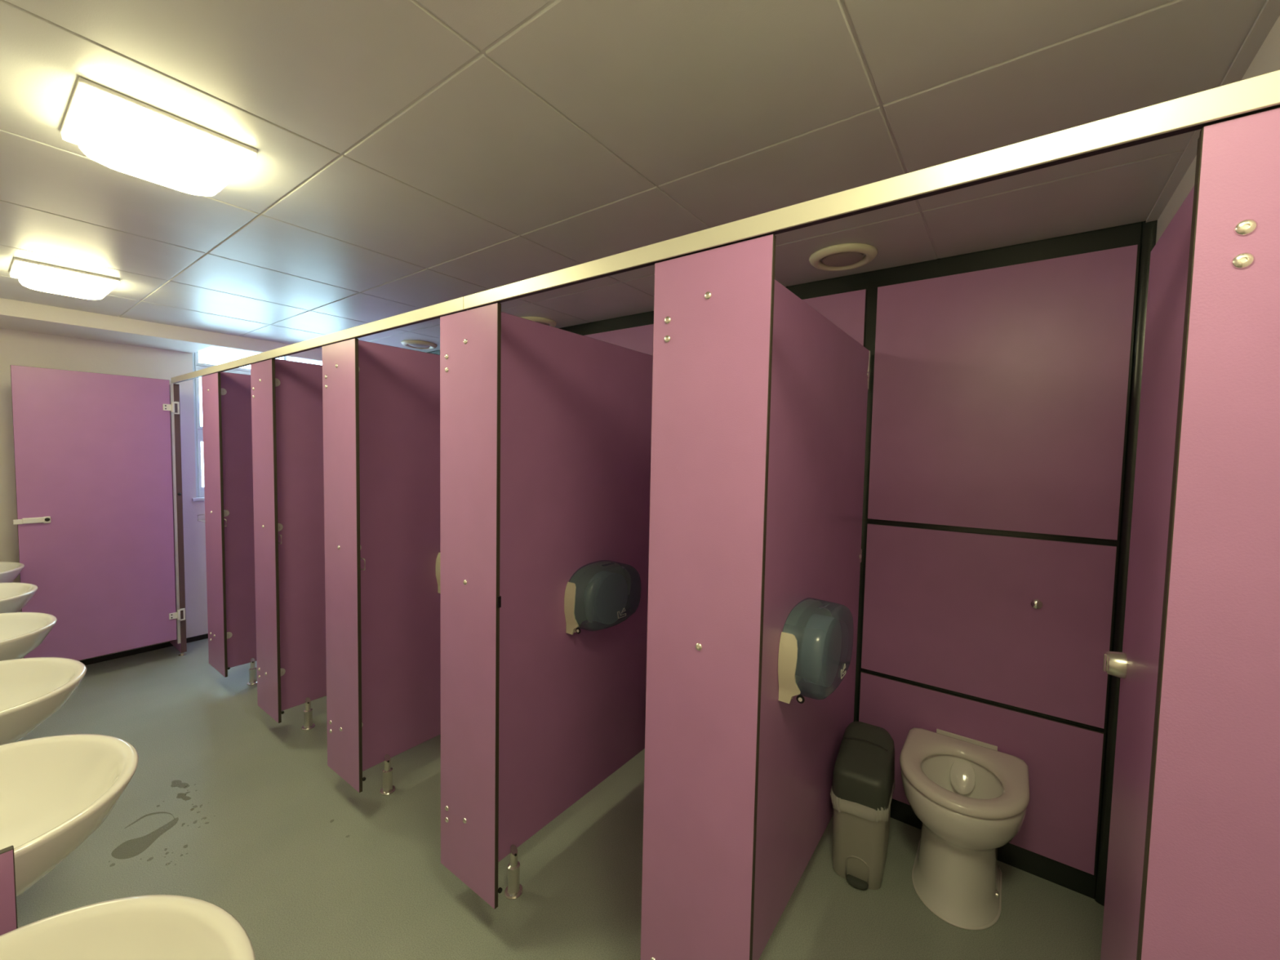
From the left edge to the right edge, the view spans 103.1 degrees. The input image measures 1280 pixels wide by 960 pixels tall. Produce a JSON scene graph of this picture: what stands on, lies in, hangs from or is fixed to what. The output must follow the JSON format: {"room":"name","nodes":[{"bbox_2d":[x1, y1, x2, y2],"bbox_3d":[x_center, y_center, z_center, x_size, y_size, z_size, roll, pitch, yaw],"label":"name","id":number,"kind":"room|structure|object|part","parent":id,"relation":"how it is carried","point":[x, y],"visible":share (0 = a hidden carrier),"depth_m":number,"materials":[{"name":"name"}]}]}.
{"room":"public restroom","nodes":[
{"label":"public restroom","id":0,"kind":"room"},
{"bbox_2d":[0,328,208,661],"bbox_3d":[-3.548,-0.065,3.876,0.280,2.600,2.768,3,4,36],"label":"wall","id":1,"kind":"structure","parent":0,"point":[17,348],"depth_m":3.48,"materials":[{"name":"white paint"}]},
{"bbox_2d":[80,633,208,665],"bbox_3d":[-3.456,1.222,3.857,0.012,0.035,2.568,3,4,36],"label":"baseboard","id":2,"kind":"structure","parent":1,"relation":"attached to","point":[138,651],"depth_m":3.64,"materials":[{"name":"black"}]},
{"bbox_2d":[0,297,322,361],"bbox_3d":[-3.201,-1.112,3.580,0.572,0.346,2.568,3,4,36],"label":"ceiling beam","id":3,"kind":"structure","parent":1,"relation":"attached to","point":[17,315],"depth_m":3.21,"materials":[{"name":"white paint"}]},
{"bbox_2d":[191,351,286,501],"bbox_3d":[-3.076,-0.529,4.323,0.141,1.342,1.180,3,4,36],"label":"window","id":4,"kind":"structure","parent":1,"relation":"in","point":[198,433],"depth_m":3.91,"materials":[{"name":"white glass"}]},
{"bbox_3d":[-3.066,0.130,4.341,0.085,0.024,1.180,3,4,36],"label":"sill","id":5,"kind":"part","parent":4,"relation":"part of","materials":[{"name":"white"}]},
{"bbox_3d":[-3.263,-0.618,4.109,0.052,0.430,0.514,3,4,36],"label":"sash","id":6,"kind":"part","parent":4,"relation":"part of","materials":[{"name":"white glass"}]},
{"bbox_3d":[-3.272,-0.129,4.135,0.052,0.390,0.514,3,4,36],"label":"sash","id":7,"kind":"part","parent":4,"relation":"part of","materials":[{"name":"white glass"}]},
{"bbox_3d":[-3.100,-0.543,4.356,0.062,1.320,1.155,3,4,36],"label":"frame","id":8,"kind":"part","parent":4,"relation":"part of","materials":[{"name":"white"}]},
{"bbox_3d":[-3.255,-1.010,4.089,0.052,0.245,0.514,3,4,36],"label":"sash","id":9,"kind":"part","parent":4,"relation":"part of","materials":[{"name":"white glass"}]},
{"bbox_2d":[16,638,1104,959],"bbox_3d":[-1.313,1.395,2.284,5.540,0.060,2.768,3,4,36],"label":"floor","id":10,"kind":"structure","parent":0,"point":[227,805],"depth_m":1.83,"materials":[{"name":"grey plastic"}]},
{"bbox_2d":[169,383,186,656],"bbox_3d":[-3.352,0.288,3.650,0.333,1.923,0.052,3,4,36],"label":"end post","id":11,"kind":"object","parent":10,"relation":"on","point":[180,643],"visible":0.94,"depth_m":3.56,"materials":[{"name":"grey metal"}]},
{"bbox_2d":[10,364,185,660],"bbox_3d":[-3.414,0.228,3.243,0.035,1.801,0.742,3,4,36],"label":"door","id":12,"kind":"structure","parent":11,"relation":"attached to","point":[92,451],"depth_m":3.21,"materials":[{"name":"purple laminate"}]},
{"bbox_2d":[220,372,257,685],"bbox_3d":[-2.146,0.305,3.581,0.064,1.946,1.312,3,4,36],"label":"wall","id":13,"kind":"structure","parent":10,"relation":"on","point":[236,404],"depth_m":3.14,"materials":[{"name":"purple laminate"}]},
{"bbox_2d":[197,372,232,677],"bbox_3d":[-2.554,0.267,3.081,0.382,1.789,0.088,3,4,31],"label":"pilaster","id":14,"kind":"object","parent":13,"relation":"attached to","point":[212,391],"visible":1,"depth_m":3.03,"materials":[{"name":"purple laminate"}]},
{"bbox_2d":[170,296,466,383],"bbox_3d":[-1.871,-0.606,2.512,3.360,0.038,0.022,3,4,36],"label":"headrail","id":15,"kind":"object","parent":14,"relation":"on","point":[456,305],"visible":0.96,"depth_m":1.96,"materials":[{"name":"silver metal"}]},
{"bbox_2d":[275,358,326,730],"bbox_3d":[-1.471,0.345,3.085,0.064,1.946,1.312,3,4,36],"label":"wall","id":16,"kind":"structure","parent":10,"relation":"on","point":[299,394],"depth_m":2.68,"materials":[{"name":"purple laminate"}]},
{"bbox_2d":[250,359,285,723],"bbox_3d":[-1.859,0.307,2.578,0.318,1.789,0.081,3,4,36],"label":"pilaster","id":17,"kind":"object","parent":16,"relation":"attached to","point":[264,382],"visible":1,"depth_m":2.54,"materials":[{"name":"purple laminate"}]},
{"bbox_2d":[358,340,440,795],"bbox_3d":[-0.798,0.384,2.590,0.064,1.946,1.312,3,4,36],"label":"wall","id":18,"kind":"structure","parent":10,"relation":"on","point":[399,388],"depth_m":2.24,"materials":[{"name":"purple laminate"}]},
{"bbox_2d":[321,337,365,792],"bbox_3d":[-1.184,0.347,2.081,0.317,1.789,0.081,3,4,36],"label":"pilaster","id":19,"kind":"object","parent":18,"relation":"attached to","point":[340,368],"visible":1,"depth_m":2.04,"materials":[{"name":"purple laminate"}]},
{"bbox_2d":[435,552,440,593],"bbox_3d":[-0.809,0.410,2.491,0.127,0.245,0.346,3,4,36],"label":"dispenser","id":20,"kind":"object","parent":18,"relation":"attached to","point":[437,560],"visible":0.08,"depth_m":2.38,"materials":[{"name":"beige plastic"}]},
{"bbox_2d":[497,311,653,899],"bbox_3d":[-0.118,0.424,2.091,0.064,1.946,1.312,3,4,36],"label":"wall","id":21,"kind":"structure","parent":10,"relation":"on","point":[575,409],"depth_m":1.88,"materials":[{"name":"purple laminate"}]},
{"bbox_2d":[440,302,502,909],"bbox_3d":[-0.508,0.386,1.584,0.291,1.789,0.081,3,4,36],"label":"pilaster","id":22,"kind":"object","parent":21,"relation":"attached to","point":[470,340],"visible":1,"depth_m":1.54,"materials":[{"name":"purple laminate"}]},
{"bbox_2d":[564,560,640,634],"bbox_3d":[-0.129,0.450,1.992,0.127,0.245,0.346,3,4,36],"label":"dispenser","id":23,"kind":"object","parent":21,"relation":"attached to","point":[602,594],"visible":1,"depth_m":1.90,"materials":[{"name":"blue plastic"}]},
{"bbox_2d":[751,279,870,959],"bbox_3d":[0.549,0.463,1.603,0.064,1.946,1.315,3,4,36],"label":"wall","id":24,"kind":"structure","parent":10,"relation":"on","point":[820,374],"depth_m":1.54,"materials":[{"name":"purple laminate"}]},
{"bbox_2d":[640,233,776,959],"bbox_3d":[0.147,0.425,1.103,0.278,1.789,0.081,3,4,36],"label":"pilaster","id":25,"kind":"object","parent":24,"relation":"attached to","point":[713,331],"visible":1,"depth_m":1.06,"materials":[{"name":"purple laminate"}]},
{"bbox_2d":[463,70,1279,310],"bbox_3d":[0.153,-0.487,1.025,1.664,0.038,0.022,3,4,36],"label":"headrail","id":26,"kind":"object","parent":25,"relation":"on","point":[1190,113],"visible":0.99,"depth_m":0.77,"materials":[{"name":"silver metal"}]},
{"bbox_2d":[777,597,853,703],"bbox_3d":[0.533,0.489,1.498,0.127,0.245,0.346,3,4,36],"label":"dispenser","id":27,"kind":"object","parent":24,"relation":"attached to","point":[815,646],"visible":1,"depth_m":1.39,"materials":[{"name":"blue plastic"}]},
{"bbox_2d":[830,721,894,889],"bbox_3d":[0.827,1.189,1.884,0.192,0.478,0.282,3,4,32],"label":"pedal bin","id":28,"kind":"object","parent":10,"relation":"on","point":[863,788],"visible":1,"depth_m":1.79,"materials":[{"name":"grey plastic"}]},
{"bbox_3d":[0.831,1.040,1.878,0.186,0.180,0.266,3,4,32],"label":"lid","id":29,"kind":"part","parent":28,"relation":"part of","materials":[{"name":"grey plastic"}]},
{"bbox_2d":[899,727,1030,930],"bbox_3d":[1.117,1.218,1.782,0.380,0.442,0.462,3,4,36],"label":"toilet","id":30,"kind":"object","parent":10,"relation":"on","point":[970,797],"visible":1,"depth_m":1.69,"materials":[{"name":"white ceramic"}]},
{"bbox_3d":[1.117,1.017,1.766,0.380,0.032,0.447,3,4,36],"label":"seat","id":31,"kind":"part","parent":30,"relation":"part of","materials":[{"name":"white plastic"}]},
{"bbox_2d":[0,0,1266,352],"bbox_3d":[-1.031,-0.926,1.988,4.855,0.050,2.668,3,4,36],"label":"ceiling","id":32,"kind":"structure","parent":0,"point":[412,155],"depth_m":1.22,"materials":[{"name":"metal"}]},
{"bbox_2d":[8,257,119,299],"bbox_3d":[-2.675,-0.915,2.365,0.316,0.074,0.316,3,4,36],"label":"ceiling light","id":33,"kind":"object","parent":32,"relation":"attached to","point":[33,275],"visible":1,"depth_m":2.29,"materials":[{"name":"white plastic"}]},
{"bbox_3d":[-2.674,-0.947,2.364,0.316,0.012,0.316,3,4,36],"label":"plate","id":34,"kind":"part","parent":33,"relation":"part of","materials":[{"name":"white plastic"}]},
{"bbox_2d":[59,76,257,195],"bbox_3d":[-1.222,-0.830,1.298,0.316,0.074,0.316,3,4,36],"label":"ceiling light","id":35,"kind":"object","parent":32,"relation":"attached to","point":[120,132],"visible":1,"depth_m":1.23,"materials":[{"name":"white plastic"}]},
{"bbox_3d":[-1.221,-0.862,1.296,0.316,0.012,0.316,3,4,36],"label":"plate","id":36,"kind":"part","parent":35,"relation":"part of","materials":[{"name":"white plastic"}]},
{"bbox_2d":[400,340,437,349],"bbox_3d":[-1.629,-0.994,3.748,0.246,0.021,0.246,3,4,36],"label":"ceiling vent","id":37,"kind":"object","parent":32,"relation":"in","point":[419,344],"visible":1,"depth_m":3.71,"materials":[{"name":"beige plastic"}]},
{"bbox_2d":[521,316,556,327],"bbox_3d":[-0.625,-0.937,3.048,0.246,0.021,0.246,3,4,36],"label":"ceiling vent","id":38,"kind":"object","parent":32,"relation":"in","point":[548,322],"visible":0.28,"depth_m":2.96,"materials":[{"name":"beige plastic"}]},
{"bbox_2d":[808,243,877,271],"bbox_3d":[0.781,-0.852,1.958,0.246,0.021,0.246,3,4,36],"label":"ceiling vent","id":39,"kind":"object","parent":32,"relation":"in","point":[845,256],"visible":1,"depth_m":1.93,"materials":[{"name":"beige plastic"}]},
{"bbox_2d":[426,221,1142,898],"bbox_3d":[-0.576,0.021,3.346,5.740,2.600,0.100,3,4,36],"label":"wall","id":40,"kind":"structure","parent":0,"point":[1074,879],"depth_m":1.92,"materials":[{"name":"black"}]},
{"bbox_2d":[584,324,653,355],"bbox_3d":[-0.050,-0.376,2.874,0.800,0.961,0.010,3,4,36],"label":"panel","id":41,"kind":"object","parent":40,"relation":"attached to","point":[640,339],"visible":0.06,"depth_m":2.85,"materials":[{"name":"purple laminate"}]},
{"bbox_2d":[802,288,866,346],"bbox_3d":[0.622,-0.337,2.381,0.783,0.961,0.010,3,4,36],"label":"panel","id":42,"kind":"object","parent":40,"relation":"attached to","point":[846,310],"visible":0.18,"depth_m":2.17,"materials":[{"name":"purple laminate"}]},
{"bbox_2d":[858,671,1103,875],"bbox_3d":[1.257,1.092,1.967,0.776,0.502,0.010,3,4,36],"label":"panel","id":43,"kind":"object","parent":40,"relation":"attached to","point":[1064,761],"visible":0.66,"depth_m":1.84,"materials":[{"name":"purple laminate"}]},
{"bbox_2d":[861,523,1116,728],"bbox_3d":[1.265,0.514,1.931,0.776,0.624,0.024,3,4,36],"label":"panel","id":44,"kind":"object","parent":40,"relation":"attached to","point":[948,610],"depth_m":1.89,"materials":[{"name":"purple laminate"}]},
{"bbox_3d":[1.415,0.444,1.811,0.038,0.038,0.014,3,4,36],"label":"flush button","id":45,"kind":"part","parent":44,"relation":"part of","materials":[{"name":"silver metal"}]},
{"bbox_2d":[867,244,1137,540],"bbox_3d":[1.285,-0.298,1.893,0.776,0.961,0.010,3,4,36],"label":"panel","id":46,"kind":"object","parent":40,"relation":"attached to","point":[1000,393],"visible":1,"depth_m":1.85,"materials":[{"name":"purple laminate"}]},
{"bbox_2d":[1094,220,1157,906],"bbox_3d":[1.601,0.311,1.678,0.034,2.282,0.017,3,4,36],"label":"trim","id":47,"kind":"structure","parent":40,"relation":"attached to","point":[1148,229],"depth_m":1.67,"materials":[{"name":"black"}]},
{"bbox_2d":[1155,15,1279,243],"bbox_3d":[0.903,0.195,0.605,0.100,2.600,2.768,3,4,36],"label":"wall","id":48,"kind":"structure","parent":0,"point":[1267,60],"depth_m":0.97,"materials":[{"name":"white paint"}]},
{"bbox_2d":[1136,106,1279,959],"bbox_3d":[0.745,0.461,0.635,0.158,1.789,0.035,3,4,36],"label":"pilaster","id":49,"kind":"object","parent":48,"relation":"attached to","point":[1211,889],"visible":1,"depth_m":0.62,"materials":[{"name":"purple laminate"}]},
{"bbox_2d":[1100,186,1194,959],"bbox_3d":[0.850,0.448,0.872,0.046,1.795,0.480,3,4,36],"label":"door","id":50,"kind":"structure","parent":49,"relation":"attached to","point":[1136,667],"depth_m":0.91,"materials":[{"name":"purple laminate"}]},
{"bbox_2d":[1146,0,1279,222],"bbox_3d":[1.236,-0.804,1.085,0.026,0.008,1.330,3,4,36],"label":"trim","id":51,"kind":"structure","parent":48,"relation":"attached to","point":[1269,13],"depth_m":0.99,"materials":[{"name":"metal"}]},
{"bbox_3d":[-2.078,0.108,1.141,5.540,2.600,0.100,3,4,36],"label":"wall","id":52,"kind":"structure","parent":0,"visible":0},
{"bbox_2d":[0,845,17,935],"bbox_3d":[-1.091,0.844,0.695,0.013,0.516,0.309,3,4,36],"label":"divider panel","id":53,"kind":"object","parent":52,"relation":"attached to","point":[8,909],"visible":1,"depth_m":0.80,"materials":[{"name":"purple laminate"}]},
{"bbox_2d":[0,561,24,582],"bbox_3d":[-3.697,0.672,2.731,0.532,0.362,0.505,3,4,36],"label":"basin","id":54,"kind":"object","parent":52,"relation":"attached to","point":[9,571],"visible":0.93,"depth_m":2.84,"materials":[{"name":"white ceramic"}]},
{"bbox_2d":[0,582,38,613],"bbox_3d":[-3.104,0.707,2.295,0.532,0.362,0.505,3,4,36],"label":"basin","id":55,"kind":"object","parent":52,"relation":"attached to","point":[14,597],"visible":0.97,"depth_m":2.41,"materials":[{"name":"white ceramic"}]},
{"bbox_2d":[0,612,57,660],"bbox_3d":[-2.511,0.742,1.859,0.532,0.362,0.505,3,4,36],"label":"basin","id":56,"kind":"object","parent":52,"relation":"attached to","point":[20,633],"visible":0.94,"depth_m":2.03,"materials":[{"name":"white ceramic"}]},
{"bbox_2d":[0,657,86,745],"bbox_3d":[-1.918,0.776,1.423,0.532,0.362,0.505,3,4,36],"label":"basin","id":57,"kind":"object","parent":52,"relation":"attached to","point":[32,690],"visible":0.99,"depth_m":1.59,"materials":[{"name":"white ceramic"}]},
{"bbox_2d":[0,733,138,897],"bbox_3d":[-1.324,0.811,0.988,0.532,0.362,0.505,3,4,36],"label":"basin","id":58,"kind":"object","parent":52,"relation":"attached to","point":[56,791],"visible":0.92,"depth_m":1.14,"materials":[{"name":"white ceramic"}]},
{"bbox_2d":[0,894,255,959],"bbox_3d":[-0.731,0.846,0.551,0.532,0.362,0.505,3,4,36],"label":"basin","id":59,"kind":"object","parent":52,"relation":"attached to","point":[149,926],"visible":1,"depth_m":0.76,"materials":[{"name":"white ceramic"}]}
]}

